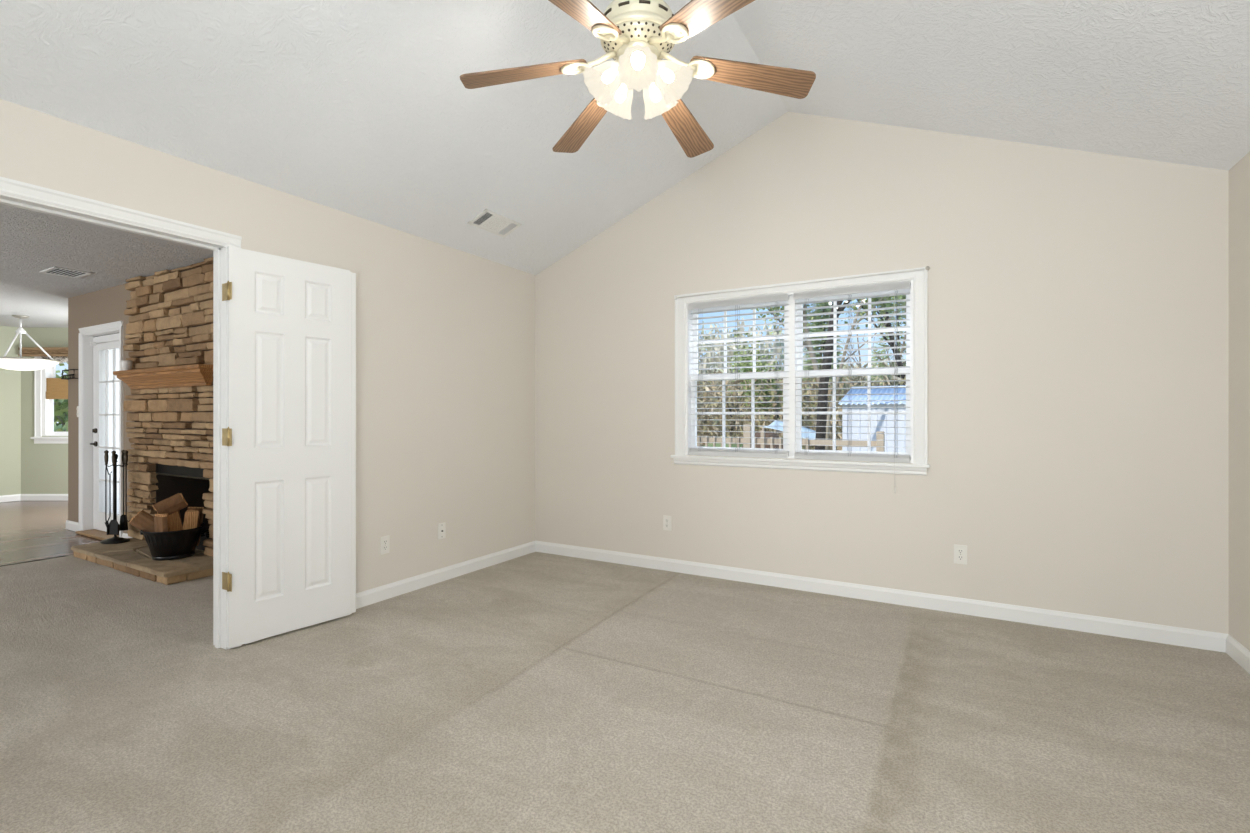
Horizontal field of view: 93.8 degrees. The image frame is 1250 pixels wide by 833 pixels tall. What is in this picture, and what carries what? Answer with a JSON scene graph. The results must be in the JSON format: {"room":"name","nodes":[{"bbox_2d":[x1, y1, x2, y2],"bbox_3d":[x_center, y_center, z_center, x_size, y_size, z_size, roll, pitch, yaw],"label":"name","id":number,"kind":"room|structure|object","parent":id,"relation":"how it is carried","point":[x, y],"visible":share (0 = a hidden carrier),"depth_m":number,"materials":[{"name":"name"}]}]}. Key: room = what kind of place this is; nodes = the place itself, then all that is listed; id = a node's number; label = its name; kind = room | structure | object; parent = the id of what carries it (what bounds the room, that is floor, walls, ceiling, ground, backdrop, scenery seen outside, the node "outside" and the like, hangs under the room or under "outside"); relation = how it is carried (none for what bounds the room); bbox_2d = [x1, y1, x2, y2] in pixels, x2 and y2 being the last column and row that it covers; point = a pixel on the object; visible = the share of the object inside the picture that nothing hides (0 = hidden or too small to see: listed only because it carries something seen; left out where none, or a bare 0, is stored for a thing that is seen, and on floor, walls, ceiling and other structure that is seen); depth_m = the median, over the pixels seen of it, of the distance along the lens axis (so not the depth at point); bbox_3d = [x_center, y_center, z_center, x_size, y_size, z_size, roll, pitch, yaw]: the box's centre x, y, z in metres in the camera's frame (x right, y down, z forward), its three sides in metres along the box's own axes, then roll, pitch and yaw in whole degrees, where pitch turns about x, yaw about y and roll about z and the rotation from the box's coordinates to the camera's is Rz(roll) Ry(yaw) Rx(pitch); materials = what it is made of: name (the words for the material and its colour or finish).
{"room":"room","nodes":[
{"label":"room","id":0,"kind":"room"},
{"bbox_2d":[0,326,20,495],"bbox_3d":[-10.013,-0.021,5.689,0.120,2.432,5.900,0,0,30],"label":"wall","id":1,"kind":"structure","parent":0,"point":[10,380],"depth_m":8.13,"materials":[{"name":"green paint"}]},
{"bbox_2d":[0,494,20,501],"bbox_3d":[-9.954,1.149,5.655,0.015,0.092,5.900,0,0,30],"label":"baseboard","id":2,"kind":"structure","parent":1,"relation":"attached to","point":[16,497],"depth_m":8.12,"materials":[{"name":"white paint"}]},
{"bbox_2d":[21,328,67,493],"bbox_3d":[-6.747,-0.021,7.971,3.588,2.432,0.586,0,0,17],"label":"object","id":3,"kind":"structure","parent":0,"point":[44,467],"depth_m":8.22,"materials":[{"name":"green paint"}]},
{"bbox_2d":[18,347,67,443],"bbox_3d":[-7.757,-0.278,8.237,1.370,1.345,0.205,0,0,0],"label":"window","id":4,"kind":"structure","parent":3,"relation":"attached to","point":[43,407],"depth_m":8.21,"materials":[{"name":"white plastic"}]},
{"bbox_2d":[20,494,67,500],"bbox_3d":[-7.742,1.149,8.212,1.500,0.092,0.015,0,0,0],"label":"baseboard","id":5,"kind":"structure","parent":3,"relation":"attached to","point":[23,497],"depth_m":8.21,"materials":[{"name":"white paint"}]},
{"bbox_2d":[46,378,67,398],"bbox_3d":[-7.767,-0.510,8.232,0.750,0.560,0.044,0,0,0],"label":"bamboo shade","id":6,"kind":"object","parent":3,"relation":"attached to","point":[56,388],"visible":0.41,"depth_m":8.22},
{"bbox_2d":[68,283,133,533],"bbox_3d":[-3.482,-0.021,5.504,4.780,2.432,1.240,0,0,30],"label":"wall","id":7,"kind":"structure","parent":0,"point":[108,305],"depth_m":6.02,"materials":[{"name":"beige paint"}]},
{"bbox_2d":[61,369,78,379],"bbox_3d":[-5.736,-0.425,6.040,0.308,0.101,0.072,0,0,30],"label":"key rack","id":8,"kind":"object","parent":7,"relation":"attached to","point":[67,375],"visible":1,"depth_m":6.02,"materials":[{"name":"black metal"}]},
{"bbox_2d":[66,520,78,530],"bbox_3d":[-5.729,1.149,6.070,0.320,0.092,0.015,0,0,30],"label":"baseboard","id":9,"kind":"structure","parent":7,"relation":"attached to","point":[70,525],"depth_m":6.06,"materials":[{"name":"white paint"}]},
{"bbox_2d":[75,321,122,539],"bbox_3d":[-5.132,0.153,5.773,0.988,2.084,0.185,0,0,30],"label":"door","id":10,"kind":"structure","parent":7,"relation":"in","point":[94,381],"depth_m":5.96,"materials":[{"name":"white paint"}]},
{"bbox_2d":[90,339,118,345],"bbox_3d":[-5.133,-0.730,5.793,0.730,0.040,0.044,0,0,30],"label":"rod","id":11,"kind":"object","parent":10,"relation":"attached to","point":[91,343],"visible":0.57,"depth_m":5.87,"materials":[{"name":"white paint"}]},
{"bbox_2d":[109,349,118,513],"bbox_3d":[-5.087,0.157,5.853,0.560,1.705,0.012,0,0,30],"label":"sheer curtain","id":12,"kind":"object","parent":10,"relation":"hanging from","point":[117,350],"visible":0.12,"depth_m":5.89,"materials":[{"name":"white fabric"}]},
{"bbox_2d":[122,533,131,537],"bbox_3d":[-4.601,1.149,5.423,0.260,0.092,0.015,0,0,30],"label":"baseboard","id":13,"kind":"structure","parent":7,"relation":"attached to","point":[124,535],"depth_m":5.45,"materials":[{"name":"white paint"}]},
{"bbox_2d":[0,204,212,327],"bbox_3d":[-6.310,-1.297,4.244,8.430,0.120,7.320,0,0,30],"label":"ceiling","id":14,"kind":"structure","parent":0,"point":[31,242],"depth_m":4.61,"materials":[{"name":"white paint"}]},
{"bbox_2d":[0,315,60,370],"bbox_3d":[-7.488,-0.896,7.244,0.732,0.680,0.732,0,0,30],"label":"pendant light","id":15,"kind":"object","parent":14,"relation":"hanging from","point":[20,363],"visible":1,"depth_m":7.16,"materials":[{"name":"white glass"}]},
{"bbox_2d":[39,266,93,277],"bbox_3d":[-4.819,-1.233,5.043,0.360,0.008,0.250,0,0,30],"label":"ceiling vent","id":16,"kind":"object","parent":14,"relation":"in","point":[59,271],"visible":1,"depth_m":5.05,"materials":[{"name":"white metal"}]},
{"bbox_2d":[0,99,534,592],"bbox_3d":[-2.255,-0.021,2.721,0.120,2.432,5.676,0,0,30],"label":"wall","id":17,"kind":"structure","parent":0,"point":[445,335],"depth_m":3.91,"materials":[{"name":"beige paint"}]},
{"bbox_2d":[0,177,241,649],"bbox_3d":[-2.404,0.133,2.461,0.152,2.123,1.405,0,0,30],"label":"door frame","id":18,"kind":"structure","parent":17,"relation":"attached to","point":[219,250],"depth_m":2.98,"materials":[{"name":"white paint"}]},
{"bbox_2d":[222,246,355,647],"bbox_3d":[-1.821,0.160,3.239,0.090,2.041,0.683,0,0,37],"label":"door","id":19,"kind":"structure","parent":17,"relation":"in","point":[289,437],"depth_m":3.20,"materials":[{"name":"white paint"}]},
{"bbox_2d":[380,535,389,554],"bbox_3d":[-1.560,0.842,3.801,0.009,0.115,0.070,0,0,30],"label":"wall outlet","id":20,"kind":"object","parent":17,"relation":"attached to","point":[385,540],"visible":1,"depth_m":3.80,"materials":[{"name":"white plastic"}]},
{"bbox_2d":[246,541,535,643],"bbox_3d":[-1.388,1.149,4.095,0.015,0.092,2.401,0,0,30],"label":"baseboard","id":21,"kind":"structure","parent":17,"relation":"attached to","point":[371,596],"depth_m":4.17,"materials":[{"name":"white paint"}]},
{"bbox_2d":[438,522,445,539],"bbox_3d":[-1.319,0.833,4.216,0.014,0.115,0.070,0,0,30],"label":"cable plate","id":22,"kind":"object","parent":17,"relation":"attached to","point":[441,526],"visible":1,"depth_m":4.21,"materials":[{"name":"white plastic"}]},
{"bbox_2d":[0,501,1249,832],"bbox_3d":[-4.240,1.245,3.065,12.994,0.100,7.296,0,0,30],"label":"floor","id":23,"kind":"structure","parent":0,"point":[535,692],"depth_m":2.34,"materials":[{"name":"beige carpet"}]},
{"bbox_2d":[0,555,66,566],"bbox_3d":[-5.986,1.194,2.830,0.024,0.010,4.950,0,0,30],"label":"threshold strip","id":24,"kind":"object","parent":23,"relation":"on","point":[63,555],"visible":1,"depth_m":4.79,"materials":[{"name":"grey metal"}]},
{"bbox_2d":[71,257,212,584],"bbox_3d":[-3.715,-0.019,4.954,1.754,2.428,1.026,0,0,30],"label":"fireplace","id":25,"kind":"object","parent":23,"relation":"on","point":[169,329],"depth_m":4.86,"materials":[{"name":"stone"}]},
{"bbox_2d":[100,454,130,543],"bbox_3d":[-4.457,0.718,5.112,0.260,0.768,0.195,0,0,30],"label":"stand","id":26,"kind":"object","parent":25,"relation":"on","point":[114,540],"visible":0.88,"depth_m":5.10,"materials":[{"name":"black metal"}]},
{"bbox_2d":[104,450,111,526],"bbox_3d":[-4.510,0.669,5.110,0.080,0.734,0.030,0,0,4],"label":"tongs","id":27,"kind":"object","parent":26,"relation":"hanging from","point":[106,452],"visible":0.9,"depth_m":5.11,"materials":[{"name":"grey metal"}]},
{"bbox_2d":[107,451,118,534],"bbox_3d":[-4.423,0.667,5.057,0.094,0.730,0.031,0,0,0],"label":"shovel","id":28,"kind":"object","parent":26,"relation":"hanging from","point":[113,526],"visible":1,"depth_m":5.05,"materials":[{"name":"grey metal"}]},
{"bbox_2d":[119,450,127,530],"bbox_3d":[-4.431,0.658,5.167,0.064,0.712,0.064,0,0,30],"label":"brush","id":29,"kind":"object","parent":26,"relation":"hanging from","point":[122,526],"visible":0.83,"depth_m":5.15,"materials":[{"name":"grey metal"}]},
{"bbox_2d":[124,450,128,524],"bbox_3d":[-4.345,0.652,5.117,0.069,0.700,0.031,0,0,-15],"label":"poker","id":30,"kind":"object","parent":26,"relation":"hanging from","point":[125,451],"visible":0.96,"depth_m":5.11,"materials":[{"name":"grey metal"}]},
{"bbox_2d":[120,360,132,370],"bbox_3d":[-4.384,-0.436,5.139,0.086,0.095,0.086,0,0,30],"label":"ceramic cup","id":31,"kind":"object","parent":25,"relation":"on","point":[125,364],"visible":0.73,"depth_m":5.11,"materials":[{"name":"white ceramic"}]},
{"bbox_2d":[140,523,204,560],"bbox_3d":[-3.579,0.970,4.597,0.523,0.262,0.398,0,0,30],"label":"bucket","id":32,"kind":"object","parent":25,"relation":"on","point":[170,545],"visible":0.81,"depth_m":4.44,"materials":[{"name":"black metal"}]},
{"bbox_2d":[129,510,154,531],"bbox_3d":[-3.662,0.834,4.497,0.239,0.227,0.094,0,0,-25],"label":"log","id":33,"kind":"object","parent":32,"relation":"in","point":[143,520],"visible":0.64,"depth_m":4.45,"materials":[{"name":"brown wood"}]},
{"bbox_2d":[154,514,168,531],"bbox_3d":[-3.524,0.897,4.444,0.098,0.301,0.123,0,0,-33],"label":"log","id":34,"kind":"object","parent":32,"relation":"in","point":[161,521],"visible":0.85,"depth_m":4.41,"materials":[{"name":"brown wood"}]},
{"bbox_2d":[152,493,187,514],"bbox_3d":[-3.563,0.704,4.579,0.226,0.192,0.091,0,0,-39],"label":"log","id":35,"kind":"object","parent":32,"relation":"in","point":[176,502],"visible":0.94,"depth_m":4.56,"materials":[{"name":"brown wood"}]},
{"bbox_2d":[168,511,182,530],"bbox_3d":[-3.579,0.861,4.608,0.199,0.380,0.101,0,0,-33],"label":"log","id":36,"kind":"object","parent":32,"relation":"in","point":[175,522],"visible":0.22,"depth_m":4.61,"materials":[{"name":"brown wood"}]},
{"bbox_2d":[183,510,199,547],"bbox_3d":[-3.424,0.900,4.614,0.132,0.305,0.099,0,0,-26],"label":"log","id":37,"kind":"object","parent":32,"relation":"in","point":[191,519],"visible":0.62,"depth_m":4.58,"materials":[{"name":"brown wood"}]},
{"bbox_2d":[187,507,203,545],"bbox_3d":[-3.468,0.890,4.696,0.093,0.313,0.138,0,0,5],"label":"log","id":38,"kind":"object","parent":32,"relation":"in","point":[200,509],"visible":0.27,"depth_m":4.72,"materials":[{"name":"brown wood"}]},
{"bbox_2d":[158,464,204,477],"bbox_3d":[-3.689,0.462,4.903,0.956,0.085,0.012,0,0,30],"label":"hood","id":39,"kind":"object","parent":25,"relation":"attached to","point":[179,471],"depth_m":4.93,"materials":[{"name":"black metal"}]},
{"bbox_2d":[0,0,1249,274],"bbox_3d":[-0.284,-1.724,1.590,4.664,1.068,5.916,0,0,30],"label":"ceiling","id":40,"kind":"structure","parent":0,"point":[364,109],"depth_m":2.80,"materials":[{"name":"white paint"}]},
{"bbox_2d":[468,209,521,236],"bbox_3d":[-0.928,-1.374,4.190,0.175,0.074,0.375,0,0,30],"label":"ceiling vent","id":41,"kind":"object","parent":40,"relation":"in","point":[490,221],"visible":1,"depth_m":4.18,"materials":[{"name":"white metal"}]},
{"bbox_2d":[460,0,815,157],"bbox_3d":[0.048,-1.624,2.163,1.172,0.963,1.296,0,0,30],"label":"ceiling fan","id":42,"kind":"object","parent":40,"relation":"hanging from","point":[637,34],"visible":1,"depth_m":2.12,"materials":[{"name":"brown wood"}]},
{"bbox_2d":[535,112,1228,633],"bbox_3d":[1.159,-0.456,4.104,4.664,3.302,0.120,0,0,30],"label":"wall","id":43,"kind":"structure","parent":0,"point":[1078,301],"depth_m":3.54,"materials":[{"name":"beige paint"}]},
{"bbox_2d":[663,515,670,530],"bbox_3d":[0.326,0.830,4.507,0.070,0.115,0.009,0,0,30],"label":"wall outlet","id":44,"kind":"object","parent":43,"relation":"attached to","point":[666,519],"visible":1,"depth_m":4.51,"materials":[{"name":"white plastic"}]},
{"bbox_2d":[670,267,929,475],"bbox_3d":[1.153,-0.272,4.100,1.755,1.290,0.192,0,0,30],"label":"window","id":45,"kind":"structure","parent":43,"relation":"in","point":[917,432],"depth_m":4.08,"materials":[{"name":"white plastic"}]},
{"bbox_2d":[688,293,788,457],"bbox_3d":[0.818,-0.278,4.261,0.752,1.146,0.069,0,0,30],"label":"window blind","id":46,"kind":"object","parent":45,"relation":"attached to","point":[781,296],"visible":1,"depth_m":4.26,"materials":[{"name":"white plastic"}]},
{"bbox_2d":[674,266,929,299],"bbox_3d":[1.125,-0.901,4.018,1.723,0.035,0.031,0,0,30],"label":"curtain rod","id":47,"kind":"object","parent":45,"relation":"attached to","point":[926,268],"visible":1,"depth_m":3.94,"materials":[{"name":"white paint"}]},
{"bbox_2d":[793,280,909,492],"bbox_3d":[1.480,-0.180,3.858,0.726,1.343,0.109,0,0,30],"label":"window blind","id":48,"kind":"object","parent":45,"relation":"attached to","point":[905,284],"visible":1,"depth_m":3.85,"materials":[{"name":"white plastic"}]},
{"bbox_2d":[535,541,1228,652],"bbox_3d":[1.125,1.149,4.045,4.424,0.092,0.015,0,0,30],"label":"baseboard","id":49,"kind":"structure","parent":43,"relation":"attached to","point":[1193,638],"depth_m":3.61,"materials":[{"name":"white paint"}]},
{"bbox_2d":[954,544,966,564],"bbox_3d":[2.027,0.840,3.531,0.070,0.115,0.009,0,0,30],"label":"wall outlet","id":50,"kind":"object","parent":43,"relation":"attached to","point":[960,551],"visible":1,"depth_m":3.53,"materials":[{"name":"white plastic"}]},
{"bbox_2d":[1229,151,1249,650],"bbox_3d":[1.657,-0.021,0.407,0.120,2.432,5.796,0,0,30],"label":"wall","id":51,"kind":"structure","parent":0,"point":[1239,174],"depth_m":2.84,"materials":[{"name":"beige paint"}]},
{"bbox_2d":[1226,635,1249,673],"bbox_3d":[1.624,1.149,0.487,0.015,0.092,5.661,0,0,30],"label":"baseboard","id":52,"kind":"structure","parent":51,"relation":"attached to","point":[1235,650],"depth_m":2.81,"materials":[{"name":"white paint"}]},
{"label":"outside","id":53,"kind":"structure","parent":0,"visible":0},
{"bbox_3d":[5.607,0.536,39.904,90.000,2.317,66.000,0,0,30],"label":"ground","id":54,"kind":"structure","parent":53,"visible":0},
{"bbox_2d":[54,363,67,431],"bbox_3d":[-13.691,0.165,14.049,2.738,3.171,2.721,0,0,30],"label":"leafy tree","id":55,"kind":"object","parent":54,"relation":"on","point":[60,405],"visible":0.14,"depth_m":13.83,"materials":[{"name":"green plant"}]},
{"bbox_2d":[54,417,67,431],"bbox_3d":[-11.374,0.922,12.386,3.316,2.001,3.540,0,0,30],"label":"hedge","id":56,"kind":"object","parent":54,"relation":"on","point":[58,428],"visible":0.02,"depth_m":11.25,"materials":[{"name":"green plant"}]},
{"bbox_2d":[702,437,742,447],"bbox_3d":[3.085,1.159,17.830,2.600,1.027,2.000,0,0,30],"label":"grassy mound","id":57,"kind":"object","parent":54,"relation":"on","point":[709,444],"visible":0.09,"depth_m":17.44,"materials":[{"name":"green plant"}]},
{"bbox_2d":[727,387,745,429],"bbox_3d":[4.979,-0.108,26.346,1.464,3.731,0.899,0,0,30],"label":"bare tree","id":58,"kind":"object","parent":54,"relation":"on","point":[740,387],"visible":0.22,"depth_m":26.45,"materials":[{"name":"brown plant"}]},
{"bbox_2d":[741,430,782,448],"bbox_3d":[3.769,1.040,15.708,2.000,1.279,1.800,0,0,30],"label":"outdoor chair","id":59,"kind":"object","parent":54,"relation":"on","point":[768,434],"visible":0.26,"depth_m":15.43,"materials":[{"name":"brown wood"}]},
{"bbox_2d":[723,328,803,420],"bbox_3d":[5.432,-0.988,23.451,3.275,5.479,3.510,0,0,30],"label":"tree","id":60,"kind":"object","parent":54,"relation":"on","point":[759,363],"visible":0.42,"depth_m":23.16,"materials":[{"name":"green plant"}]},
{"bbox_2d":[766,356,782,435],"bbox_3d":[6.200,-0.430,23.817,1.377,4.365,1.393,0,0,-7],"label":"bare tree","id":61,"kind":"object","parent":54,"relation":"on","point":[778,416],"visible":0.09,"depth_m":23.90,"materials":[{"name":"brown plant"}]},
{"bbox_2d":[762,420,815,439],"bbox_3d":[4.888,0.920,16.853,1.520,1.550,1.320,0,0,30],"label":"shelter","id":62,"kind":"object","parent":54,"relation":"on","point":[774,425],"visible":0.39,"depth_m":16.97,"materials":[{"name":"blue fabric"}]},
{"bbox_2d":[697,424,884,451],"bbox_3d":[2.147,0.917,9.150,3.515,1.555,0.130,0,0,30],"label":"fence","id":63,"kind":"object","parent":54,"relation":"on","point":[879,437],"visible":0.2,"depth_m":9.06,"materials":[{"name":"brown wood"}]},
{"bbox_2d":[751,302,832,449],"bbox_3d":[6.022,-3.996,20.890,5.990,11.513,5.351,0,0,-16],"label":"leafy tree","id":64,"kind":"object","parent":54,"relation":"on","point":[816,367],"visible":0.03,"depth_m":21.21,"materials":[{"name":"green plant"}]},
{"bbox_2d":[697,365,905,450],"bbox_3d":[6.130,-0.214,27.750,19.675,4.683,13.116,0,0,30],"label":"undergrowth","id":65,"kind":"object","parent":54,"relation":"on","point":[703,431],"visible":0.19,"depth_m":23.02,"materials":[{"name":"green plant"}]},
{"bbox_2d":[699,317,905,425],"bbox_3d":[9.109,-2.661,42.062,35.214,7.873,11.277,0,0,30],"label":"woods","id":66,"kind":"object","parent":54,"relation":"on","point":[781,344],"visible":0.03,"depth_m":39.20,"materials":[{"name":"green plant"}]},
{"bbox_2d":[804,303,844,393],"bbox_3d":[8.594,-2.537,27.639,2.344,8.332,2.945,0,0,-20],"label":"bare tree","id":67,"kind":"object","parent":54,"relation":"on","point":[820,353],"visible":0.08,"depth_m":27.64,"materials":[{"name":"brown plant"}]},
{"bbox_2d":[802,302,848,416],"bbox_3d":[9.340,-1.916,27.528,2.955,7.080,2.847,0,0,30],"label":"pine tree","id":68,"kind":"object","parent":54,"relation":"on","point":[816,342],"visible":0.22,"depth_m":27.33,"materials":[{"name":"green plant"}]},
{"bbox_2d":[815,300,850,449],"bbox_3d":[4.504,-4.109,10.182,5.331,11.716,4.238,0,0,30],"label":"tree","id":69,"kind":"object","parent":54,"relation":"on","point":[819,436],"visible":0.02,"depth_m":10.17,"materials":[{"name":"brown plant"}]},
{"bbox_2d":[839,309,862,380],"bbox_3d":[12.146,-2.438,30.832,2.024,7.627,2.306,0,0,43],"label":"bare tree","id":70,"kind":"object","parent":54,"relation":"on","point":[859,364],"visible":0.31,"depth_m":30.76,"materials":[{"name":"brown plant"}]},
{"bbox_2d":[821,295,905,385],"bbox_3d":[9.808,-4.512,23.129,5.464,12.546,5.320,0,0,30],"label":"leafy tree","id":71,"kind":"object","parent":54,"relation":"on","point":[883,305],"visible":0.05,"depth_m":22.43,"materials":[{"name":"green plant"}]},
{"bbox_2d":[825,296,902,449],"bbox_3d":[5.914,-2.925,13.157,2.584,9.347,3.070,0,0,-23],"label":"slim tree","id":72,"kind":"object","parent":54,"relation":"on","point":[843,359],"visible":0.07,"depth_m":13.86,"materials":[{"name":"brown plant"}]},
{"bbox_2d":[838,386,905,451],"bbox_3d":[8.206,0.405,16.046,3.750,2.480,4.323,0,0,30],"label":"garden shed","id":73,"kind":"object","parent":54,"relation":"on","point":[876,426],"visible":0.25,"depth_m":14.93,"materials":[{"name":"white"}]},
{"bbox_2d":[862,295,905,385],"bbox_3d":[12.755,-2.101,27.706,3.144,7.360,3.324,0,0,-3],"label":"bare tree","id":74,"kind":"object","parent":54,"relation":"on","point":[903,344],"visible":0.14,"depth_m":27.13,"materials":[{"name":"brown plant"}]},
{"bbox_2d":[866,295,905,385],"bbox_3d":[15.671,-3.344,33.691,4.025,9.084,4.302,0,0,30],"label":"pine tree","id":75,"kind":"object","parent":54,"relation":"on","point":[901,304],"visible":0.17,"depth_m":33.64,"materials":[{"name":"green plant"}]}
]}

